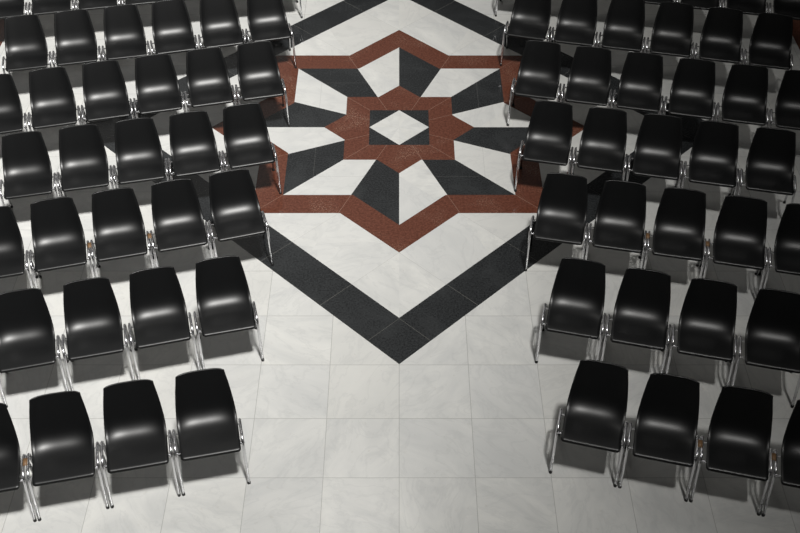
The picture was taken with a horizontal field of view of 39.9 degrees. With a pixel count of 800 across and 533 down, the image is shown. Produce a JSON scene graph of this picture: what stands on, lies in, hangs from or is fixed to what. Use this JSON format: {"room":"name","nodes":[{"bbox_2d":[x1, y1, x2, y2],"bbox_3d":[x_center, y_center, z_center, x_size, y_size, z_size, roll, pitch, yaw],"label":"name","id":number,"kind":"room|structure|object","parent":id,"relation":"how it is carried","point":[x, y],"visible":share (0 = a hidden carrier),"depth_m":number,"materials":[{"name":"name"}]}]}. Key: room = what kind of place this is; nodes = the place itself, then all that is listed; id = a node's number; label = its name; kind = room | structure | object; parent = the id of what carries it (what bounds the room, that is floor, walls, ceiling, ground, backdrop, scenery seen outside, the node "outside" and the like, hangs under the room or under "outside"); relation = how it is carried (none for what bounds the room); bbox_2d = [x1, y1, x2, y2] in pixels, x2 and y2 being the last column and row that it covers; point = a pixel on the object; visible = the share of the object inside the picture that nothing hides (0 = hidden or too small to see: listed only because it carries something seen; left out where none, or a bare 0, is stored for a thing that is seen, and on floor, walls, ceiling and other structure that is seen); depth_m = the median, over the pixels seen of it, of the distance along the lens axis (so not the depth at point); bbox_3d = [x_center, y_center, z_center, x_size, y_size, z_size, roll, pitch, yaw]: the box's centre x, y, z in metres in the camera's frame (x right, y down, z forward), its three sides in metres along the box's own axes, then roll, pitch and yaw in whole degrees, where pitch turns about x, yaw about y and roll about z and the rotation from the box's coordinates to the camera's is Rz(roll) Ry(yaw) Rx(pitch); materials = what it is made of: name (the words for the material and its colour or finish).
{"room":"assembly chamber","nodes":[
{"label":"assembly chamber","id":0,"kind":"room"},
{"bbox_2d":[0,0,799,532],"bbox_3d":[0.000,-1.503,12.214,18.000,0.100,22.000,0,43,0],"label":"floor","id":1,"kind":"structure","parent":0,"point":[399,386],"depth_m":10.04,"materials":[{"name":"tile"}]},
{"bbox_2d":[0,0,28,18],"bbox_3d":[-4.769,-3.122,13.330,0.537,0.778,0.572,-8,43,-9],"label":"chair","id":2,"kind":"object","parent":1,"relation":"on","point":[8,8],"visible":0.84,"depth_m":13.26,"materials":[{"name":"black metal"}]},
{"bbox_2d":[0,74,31,134],"bbox_3d":[-4.196,-1.534,11.598,0.537,0.778,0.572,-10,43,-10],"label":"chair","id":3,"kind":"object","parent":1,"relation":"on","point":[11,113],"visible":0.93,"depth_m":11.59,"materials":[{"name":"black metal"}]},
{"bbox_2d":[0,403,36,521],"bbox_3d":[-3.079,1.506,8.283,0.537,0.778,0.572,-8,43,-9],"label":"chair","id":4,"kind":"object","parent":1,"relation":"on","point":[10,458],"visible":0.92,"depth_m":8.27,"materials":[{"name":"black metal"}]},
{"bbox_2d":[0,206,37,287],"bbox_3d":[-3.631,-0.057,9.987,0.537,0.778,0.572,-10,43,-10],"label":"chair","id":5,"kind":"object","parent":1,"relation":"on","point":[12,256],"visible":0.94,"depth_m":9.97,"materials":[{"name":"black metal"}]},
{"bbox_2d":[2,14,52,73],"bbox_3d":[-4.219,-2.363,12.502,0.537,0.778,0.572,-8,43,-9],"label":"chair","id":6,"kind":"object","parent":1,"relation":"on","point":[26,48],"visible":0.94,"depth_m":12.46,"materials":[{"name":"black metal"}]},
{"bbox_2d":[0,131,62,207],"bbox_3d":[-3.646,-0.840,10.841,0.537,0.778,0.572,-9,43,-9],"label":"chair","id":7,"kind":"object","parent":1,"relation":"on","point":[27,168],"visible":0.92,"depth_m":10.80,"materials":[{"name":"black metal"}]},
{"bbox_2d":[0,288,68,407],"bbox_3d":[-3.106,0.668,9.196,0.537,0.778,0.572,-10,43,-10],"label":"chair","id":8,"kind":"object","parent":1,"relation":"on","point":[27,334],"visible":0.98,"depth_m":9.16,"materials":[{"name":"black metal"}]},
{"bbox_2d":[28,0,74,14],"bbox_3d":[-4.232,-3.198,13.412,0.537,0.778,0.572,-9,43,-9],"label":"chair","id":9,"kind":"object","parent":1,"relation":"on","point":[38,7],"visible":0.73,"depth_m":13.29,"materials":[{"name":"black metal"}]},
{"bbox_2d":[28,67,82,130],"bbox_3d":[-3.663,-1.625,11.697,0.537,0.778,0.572,-10,43,-10],"label":"chair","id":10,"kind":"object","parent":1,"relation":"on","point":[52,98],"visible":0.91,"depth_m":11.66,"materials":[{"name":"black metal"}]},
{"bbox_2d":[29,197,96,287],"bbox_3d":[-3.104,-0.146,10.085,0.537,0.778,0.572,-10,43,-11],"label":"chair","id":11,"kind":"object","parent":1,"relation":"on","point":[58,237],"visible":0.98,"depth_m":10.04,"materials":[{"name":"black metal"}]},
{"bbox_2d":[23,391,109,520],"bbox_3d":[-2.559,1.429,8.367,0.558,0.778,0.572,-8,43,-9],"label":"chair","id":12,"kind":"object","parent":1,"relation":"on","point":[61,433],"visible":0.98,"depth_m":8.33,"materials":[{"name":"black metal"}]},
{"bbox_2d":[52,9,102,66],"bbox_3d":[-3.683,-2.443,12.590,0.537,0.778,0.572,-8,43,-9],"label":"chair","id":13,"kind":"object","parent":1,"relation":"on","point":[75,37],"visible":0.92,"depth_m":12.55,"materials":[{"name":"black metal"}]},
{"bbox_2d":[57,124,114,196],"bbox_3d":[-3.117,-0.921,10.930,0.537,0.778,0.572,-8,43,-9],"label":"chair","id":14,"kind":"object","parent":1,"relation":"on","point":[82,152],"visible":0.92,"depth_m":10.89,"materials":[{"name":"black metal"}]},
{"bbox_2d":[61,277,134,390],"bbox_3d":[-2.569,0.579,9.294,0.537,0.778,0.572,-9,43,-10],"label":"chair","id":15,"kind":"object","parent":1,"relation":"on","point":[92,317],"visible":0.96,"depth_m":9.25,"materials":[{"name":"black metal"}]},
{"bbox_2d":[75,0,121,9],"bbox_3d":[-3.692,-3.273,13.495,0.537,0.778,0.572,-8,43,-9],"label":"chair","id":16,"kind":"object","parent":1,"relation":"on","point":[83,4],"visible":0.65,"depth_m":13.33,"materials":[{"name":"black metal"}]},
{"bbox_2d":[81,60,134,123],"bbox_3d":[-3.130,-1.715,11.796,0.537,0.778,0.572,-10,43,-10],"label":"chair","id":17,"kind":"object","parent":1,"relation":"on","point":[105,94],"visible":0.94,"depth_m":11.76,"materials":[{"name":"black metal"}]},
{"bbox_2d":[87,187,153,276],"bbox_3d":[-2.589,-0.237,10.184,0.558,0.778,0.572,-10,43,-10],"label":"chair","id":18,"kind":"object","parent":1,"relation":"on","point":[117,219],"visible":0.97,"depth_m":10.15,"materials":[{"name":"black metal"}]},
{"bbox_2d":[102,4,150,60],"bbox_3d":[-3.145,-2.521,12.674,0.537,0.778,0.572,-8,43,-9],"label":"chair","id":19,"kind":"object","parent":1,"relation":"on","point":[124,33],"visible":0.88,"depth_m":12.64,"materials":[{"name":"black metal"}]},
{"bbox_2d":[100,379,180,507],"bbox_3d":[-2.016,1.349,8.454,0.537,0.778,0.572,-8,43,-9],"label":"chair","id":20,"kind":"object","parent":1,"relation":"on","point":[135,431],"visible":0.97,"depth_m":8.41,"materials":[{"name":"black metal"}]},
{"bbox_2d":[121,0,160,4],"bbox_3d":[-3.153,-3.349,13.578,0.537,0.778,0.572,-8,43,-9],"label":"chair","id":21,"kind":"object","parent":1,"relation":"on","point":[136,2],"visible":0.36,"depth_m":13.38,"materials":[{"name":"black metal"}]},
{"bbox_2d":[113,117,170,187],"bbox_3d":[-2.588,-0.997,11.013,0.537,0.778,0.572,-9,43,-9],"label":"chair","id":22,"kind":"object","parent":1,"relation":"on","point":[138,149],"visible":0.91,"depth_m":10.98,"materials":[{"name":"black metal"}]},
{"bbox_2d":[133,53,185,117],"bbox_3d":[-2.595,-1.803,11.892,0.537,0.778,0.572,-9,43,-10],"label":"chair","id":23,"kind":"object","parent":1,"relation":"on","point":[156,81],"visible":0.94,"depth_m":11.85,"materials":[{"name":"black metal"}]},
{"bbox_2d":[128,266,200,379],"bbox_3d":[-2.037,0.487,9.394,0.537,0.778,0.572,-10,43,-11],"label":"chair","id":24,"kind":"object","parent":1,"relation":"on","point":[159,314],"visible":0.97,"depth_m":9.35,"materials":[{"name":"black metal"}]},
{"bbox_2d":[150,0,198,53],"bbox_3d":[-2.612,-2.602,12.763,0.537,0.778,0.572,-9,43,-10],"label":"chair","id":25,"kind":"object","parent":1,"relation":"on","point":[172,30],"visible":0.89,"depth_m":12.73,"materials":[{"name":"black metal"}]},
{"bbox_2d":[147,178,213,266],"bbox_3d":[-2.063,-0.327,10.282,0.558,0.778,0.572,-10,44,-11],"label":"chair","id":26,"kind":"object","parent":1,"relation":"on","point":[177,216],"visible":0.95,"depth_m":10.24,"materials":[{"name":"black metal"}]},
{"bbox_2d":[167,110,223,179],"bbox_3d":[-2.060,-1.077,11.100,0.537,0.778,0.572,-9,43,-10],"label":"chair","id":27,"kind":"object","parent":1,"relation":"on","point":[193,147],"visible":0.95,"depth_m":11.06,"materials":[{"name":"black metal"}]},
{"bbox_2d":[184,47,236,111],"bbox_3d":[-2.063,-1.892,11.988,0.537,0.778,0.572,-9,43,-10],"label":"chair","id":28,"kind":"object","parent":1,"relation":"on","point":[208,80],"visible":0.91,"depth_m":11.95,"materials":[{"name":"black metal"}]},
{"bbox_2d":[172,368,250,495],"bbox_3d":[-1.486,1.271,8.539,0.537,0.778,0.572,-8,43,-9],"label":"chair","id":29,"kind":"object","parent":1,"relation":"on","point":[206,415],"visible":1,"depth_m":8.50,"materials":[{"name":"black plastic"}]},
{"bbox_2d":[198,0,245,47],"bbox_3d":[-2.076,-2.691,12.860,0.537,0.778,0.572,-9,43,-10],"label":"chair","id":30,"kind":"object","parent":1,"relation":"on","point":[220,26],"visible":0.9,"depth_m":12.83,"materials":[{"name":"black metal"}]},
{"bbox_2d":[193,255,263,368],"bbox_3d":[-1.501,0.395,9.495,0.537,0.778,0.572,-9,43,-10],"label":"chair","id":31,"kind":"object","parent":1,"relation":"on","point":[225,305],"visible":0.99,"depth_m":9.46,"materials":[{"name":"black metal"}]},
{"bbox_2d":[208,169,273,265],"bbox_3d":[-1.532,-0.429,10.393,0.537,0.778,0.572,-11,44,-12],"label":"chair","id":32,"kind":"object","parent":1,"relation":"on","point":[236,213],"visible":0.94,"depth_m":10.35,"materials":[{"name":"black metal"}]},
{"bbox_2d":[221,103,281,193],"bbox_3d":[-1.536,-1.170,11.201,0.537,0.778,0.572,-10,43,-11],"label":"chair","id":33,"kind":"object","parent":1,"relation":"on","point":[247,143],"visible":0.96,"depth_m":11.16,"materials":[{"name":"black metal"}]},
{"bbox_2d":[235,41,289,126],"bbox_3d":[-1.529,-1.980,12.084,0.537,0.778,0.572,-9,43,-10],"label":"chair","id":34,"kind":"object","parent":1,"relation":"on","point":[258,73],"visible":0.98,"depth_m":12.05,"materials":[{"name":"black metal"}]},
{"bbox_2d":[245,0,296,67],"bbox_3d":[-1.541,-2.780,12.957,0.537,0.778,0.572,-10,43,-10],"label":"chair","id":35,"kind":"object","parent":1,"relation":"on","point":[267,19],"visible":0.91,"depth_m":12.93,"materials":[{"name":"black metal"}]},
{"bbox_2d":[296,0,302,17],"bbox_3d":[-1.538,-3.576,13.825,0.537,0.778,0.572,-8,43,-9],"label":"chair","id":36,"kind":"object","parent":1,"relation":"on","point":[296,0],"visible":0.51,"depth_m":13.87,"materials":[{"name":"silver metal"}]},
{"bbox_2d":[495,0,501,16],"bbox_3d":[1.533,-3.602,13.853,0.537,0.778,0.572,9,43,9],"label":"chair","id":37,"kind":"object","parent":1,"relation":"on","point":[496,0],"visible":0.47,"depth_m":13.90,"materials":[{"name":"silver metal"}]},
{"bbox_2d":[500,0,551,65],"bbox_3d":[1.525,-2.815,12.995,0.537,0.778,0.572,10,43,11],"label":"chair","id":38,"kind":"object","parent":1,"relation":"on","point":[530,19],"visible":0.9,"depth_m":12.96,"materials":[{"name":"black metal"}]},
{"bbox_2d":[507,40,561,125],"bbox_3d":[1.512,-1.991,12.096,0.537,0.778,0.572,9,43,9],"label":"chair","id":39,"kind":"object","parent":1,"relation":"on","point":[539,71],"visible":0.97,"depth_m":12.06,"materials":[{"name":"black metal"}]},
{"bbox_2d":[514,100,573,191],"bbox_3d":[1.506,-1.204,11.238,0.537,0.778,0.572,9,43,9],"label":"chair","id":40,"kind":"object","parent":1,"relation":"on","point":[550,128],"visible":0.96,"depth_m":11.20,"materials":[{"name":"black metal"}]},
{"bbox_2d":[524,173,588,270],"bbox_3d":[1.507,-0.394,10.355,0.537,0.778,0.572,8,43,9],"label":"chair","id":41,"kind":"object","parent":1,"relation":"on","point":[561,216],"visible":0.97,"depth_m":10.31,"materials":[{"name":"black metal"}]},
{"bbox_2d":[535,257,605,362],"bbox_3d":[1.506,0.409,9.479,0.537,0.778,0.572,9,43,10],"label":"chair","id":42,"kind":"object","parent":1,"relation":"on","point":[577,299],"visible":0.98,"depth_m":9.44,"materials":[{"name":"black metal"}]},
{"bbox_2d":[550,0,597,46],"bbox_3d":[2.054,-2.727,12.899,0.537,0.778,0.572,9,43,9],"label":"chair","id":43,"kind":"object","parent":1,"relation":"on","point":[577,19],"visible":0.86,"depth_m":12.87,"materials":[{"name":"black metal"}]},
{"bbox_2d":[560,46,611,107],"bbox_3d":[2.048,-1.911,12.009,0.537,0.778,0.572,8,43,9],"label":"chair","id":44,"kind":"object","parent":1,"relation":"on","point":[589,78],"visible":0.91,"depth_m":11.97,"materials":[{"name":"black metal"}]},
{"bbox_2d":[549,359,627,486],"bbox_3d":[1.515,1.210,8.606,0.537,0.778,0.572,10,43,11],"label":"chair","id":45,"kind":"object","parent":1,"relation":"on","point":[596,407],"visible":1,"depth_m":8.56,"materials":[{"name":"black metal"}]},
{"bbox_2d":[571,107,627,180],"bbox_3d":[2.038,-1.124,11.151,0.537,0.778,0.572,8,43,9],"label":"chair","id":46,"kind":"object","parent":1,"relation":"on","point":[602,147],"visible":0.93,"depth_m":11.11,"materials":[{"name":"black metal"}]},
{"bbox_2d":[585,180,649,267],"bbox_3d":[2.047,-0.317,10.271,0.558,0.778,0.572,8,43,9],"label":"chair","id":47,"kind":"object","parent":1,"relation":"on","point":[620,218],"visible":0.98,"depth_m":10.23,"materials":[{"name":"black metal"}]},
{"bbox_2d":[597,0,645,51],"bbox_3d":[2.590,-2.648,12.813,0.537,0.778,0.572,9,43,9],"label":"chair","id":48,"kind":"object","parent":1,"relation":"on","point":[624,25],"visible":0.93,"depth_m":12.78,"materials":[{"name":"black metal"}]},
{"bbox_2d":[600,268,670,372],"bbox_3d":[2.038,0.497,9.383,0.537,0.778,0.572,9,43,10],"label":"chair","id":49,"kind":"object","parent":1,"relation":"on","point":[642,305],"visible":0.98,"depth_m":9.34,"materials":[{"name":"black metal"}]},
{"bbox_2d":[611,52,663,113],"bbox_3d":[2.585,-1.830,11.921,0.537,0.778,0.572,9,43,9],"label":"chair","id":50,"kind":"object","parent":1,"relation":"on","point":[641,79],"visible":0.93,"depth_m":11.88,"materials":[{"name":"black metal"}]},
{"bbox_2d":[624,113,682,187],"bbox_3d":[2.573,-1.046,11.066,0.537,0.778,0.572,8,43,9],"label":"chair","id":51,"kind":"object","parent":1,"relation":"on","point":[658,146],"visible":0.97,"depth_m":11.03,"materials":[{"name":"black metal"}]},
{"bbox_2d":[645,0,674,4],"bbox_3d":[3.137,-3.357,13.586,0.537,0.778,0.572,9,43,9],"label":"chair","id":52,"kind":"object","parent":1,"relation":"on","point":[656,2],"visible":0.21,"depth_m":13.38,"materials":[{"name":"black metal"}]},
{"bbox_2d":[618,373,702,501],"bbox_3d":[2.050,1.306,8.502,0.558,0.778,0.572,10,43,10],"label":"chair","id":53,"kind":"object","parent":1,"relation":"on","point":[665,429],"visible":1,"depth_m":8.46,"materials":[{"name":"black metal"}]},
{"bbox_2d":[645,1,693,57],"bbox_3d":[3.127,-2.567,12.725,0.537,0.778,0.572,9,43,10],"label":"chair","id":54,"kind":"object","parent":1,"relation":"on","point":[672,32],"visible":0.89,"depth_m":12.69,"materials":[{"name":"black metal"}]},
{"bbox_2d":[643,187,709,277],"bbox_3d":[2.577,-0.243,10.190,0.558,0.778,0.572,8,43,9],"label":"chair","id":55,"kind":"object","parent":1,"relation":"on","point":[680,220],"visible":0.94,"depth_m":10.15,"materials":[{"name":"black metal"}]},
{"bbox_2d":[662,58,715,120],"bbox_3d":[3.121,-1.748,11.832,0.537,0.778,0.572,9,43,9],"label":"chair","id":56,"kind":"object","parent":1,"relation":"on","point":[692,91],"visible":0.95,"depth_m":11.79,"materials":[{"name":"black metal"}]},
{"bbox_2d":[675,0,721,9],"bbox_3d":[3.669,-3.274,13.496,0.537,0.778,0.572,8,43,9],"label":"chair","id":57,"kind":"object","parent":1,"relation":"on","point":[698,4],"visible":0.46,"depth_m":13.34,"materials":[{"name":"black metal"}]},
{"bbox_2d":[665,278,736,385],"bbox_3d":[2.571,0.582,9.290,0.537,0.778,0.572,9,43,10],"label":"chair","id":58,"kind":"object","parent":1,"relation":"on","point":[707,320],"visible":0.98,"depth_m":9.25,"materials":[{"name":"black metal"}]},
{"bbox_2d":[680,120,738,194],"bbox_3d":[3.108,-0.966,10.979,0.537,0.778,0.572,9,43,9],"label":"chair","id":59,"kind":"object","parent":1,"relation":"on","point":[713,160],"visible":0.96,"depth_m":10.94,"materials":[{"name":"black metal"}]},
{"bbox_2d":[692,7,742,63],"bbox_3d":[3.663,-2.482,12.632,0.537,0.778,0.572,9,43,10],"label":"chair","id":60,"kind":"object","parent":1,"relation":"on","point":[721,35],"visible":0.88,"depth_m":12.59,"materials":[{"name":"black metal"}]},
{"bbox_2d":[689,386,775,515],"bbox_3d":[2.578,1.393,8.407,0.558,0.778,0.572,9,43,10],"label":"chair","id":61,"kind":"object","parent":1,"relation":"on","point":[740,427],"visible":0.98,"depth_m":8.36,"materials":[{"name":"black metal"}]},
{"bbox_2d":[700,195,767,290],"bbox_3d":[3.098,-0.166,10.106,0.537,0.778,0.572,9,43,9],"label":"chair","id":62,"kind":"object","parent":1,"relation":"on","point":[739,239],"visible":0.93,"depth_m":10.06,"materials":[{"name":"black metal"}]},
{"bbox_2d":[714,64,768,126],"bbox_3d":[3.656,-1.668,11.745,0.537,0.778,0.572,8,43,9],"label":"chair","id":63,"kind":"object","parent":1,"relation":"on","point":[744,99],"visible":0.93,"depth_m":11.71,"materials":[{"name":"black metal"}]},
{"bbox_2d":[721,0,767,15],"bbox_3d":[4.207,-3.196,13.410,0.537,0.778,0.572,9,43,10],"label":"chair","id":64,"kind":"object","parent":1,"relation":"on","point":[750,7],"visible":0.63,"depth_m":13.30,"materials":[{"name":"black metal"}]},
{"bbox_2d":[729,288,799,407],"bbox_3d":[3.104,0.669,9.196,0.537,0.778,0.572,9,43,10],"label":"chair","id":65,"kind":"object","parent":1,"relation":"on","point":[772,335],"visible":0.96,"depth_m":9.16,"materials":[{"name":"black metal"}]},
{"bbox_2d":[732,127,796,203],"bbox_3d":[3.641,-0.886,10.892,0.537,0.778,0.572,8,43,9],"label":"chair","id":66,"kind":"object","parent":1,"relation":"on","point":[770,163],"visible":0.94,"depth_m":10.85,"materials":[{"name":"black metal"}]},
{"bbox_2d":[742,12,792,79],"bbox_3d":[4.196,-2.395,12.537,0.537,0.778,0.572,9,43,10],"label":"chair","id":67,"kind":"object","parent":1,"relation":"on","point":[770,45],"visible":0.93,"depth_m":12.50,"materials":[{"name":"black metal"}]},
{"bbox_2d":[758,203,799,288],"bbox_3d":[3.628,-0.087,10.021,0.537,0.778,0.572,8,43,9],"label":"chair","id":68,"kind":"object","parent":1,"relation":"on","point":[786,252],"visible":0.98,"depth_m":10.00,"materials":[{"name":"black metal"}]},
{"bbox_2d":[761,399,799,516],"bbox_3d":[3.097,1.482,8.310,0.537,0.778,0.572,10,43,10],"label":"chair","id":69,"kind":"object","parent":1,"relation":"on","point":[790,450],"visible":0.95,"depth_m":8.29,"materials":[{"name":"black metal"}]},
{"bbox_2d":[764,70,799,129],"bbox_3d":[4.194,-1.589,11.658,0.537,0.778,0.572,9,43,9],"label":"chair","id":70,"kind":"object","parent":1,"relation":"on","point":[787,106],"visible":0.91,"depth_m":11.64,"materials":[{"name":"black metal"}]},
{"bbox_2d":[768,0,799,19],"bbox_3d":[4.740,-3.111,13.318,0.537,0.778,0.572,9,43,9],"label":"chair","id":71,"kind":"object","parent":1,"relation":"on","point":[787,7],"visible":0.66,"depth_m":13.27,"materials":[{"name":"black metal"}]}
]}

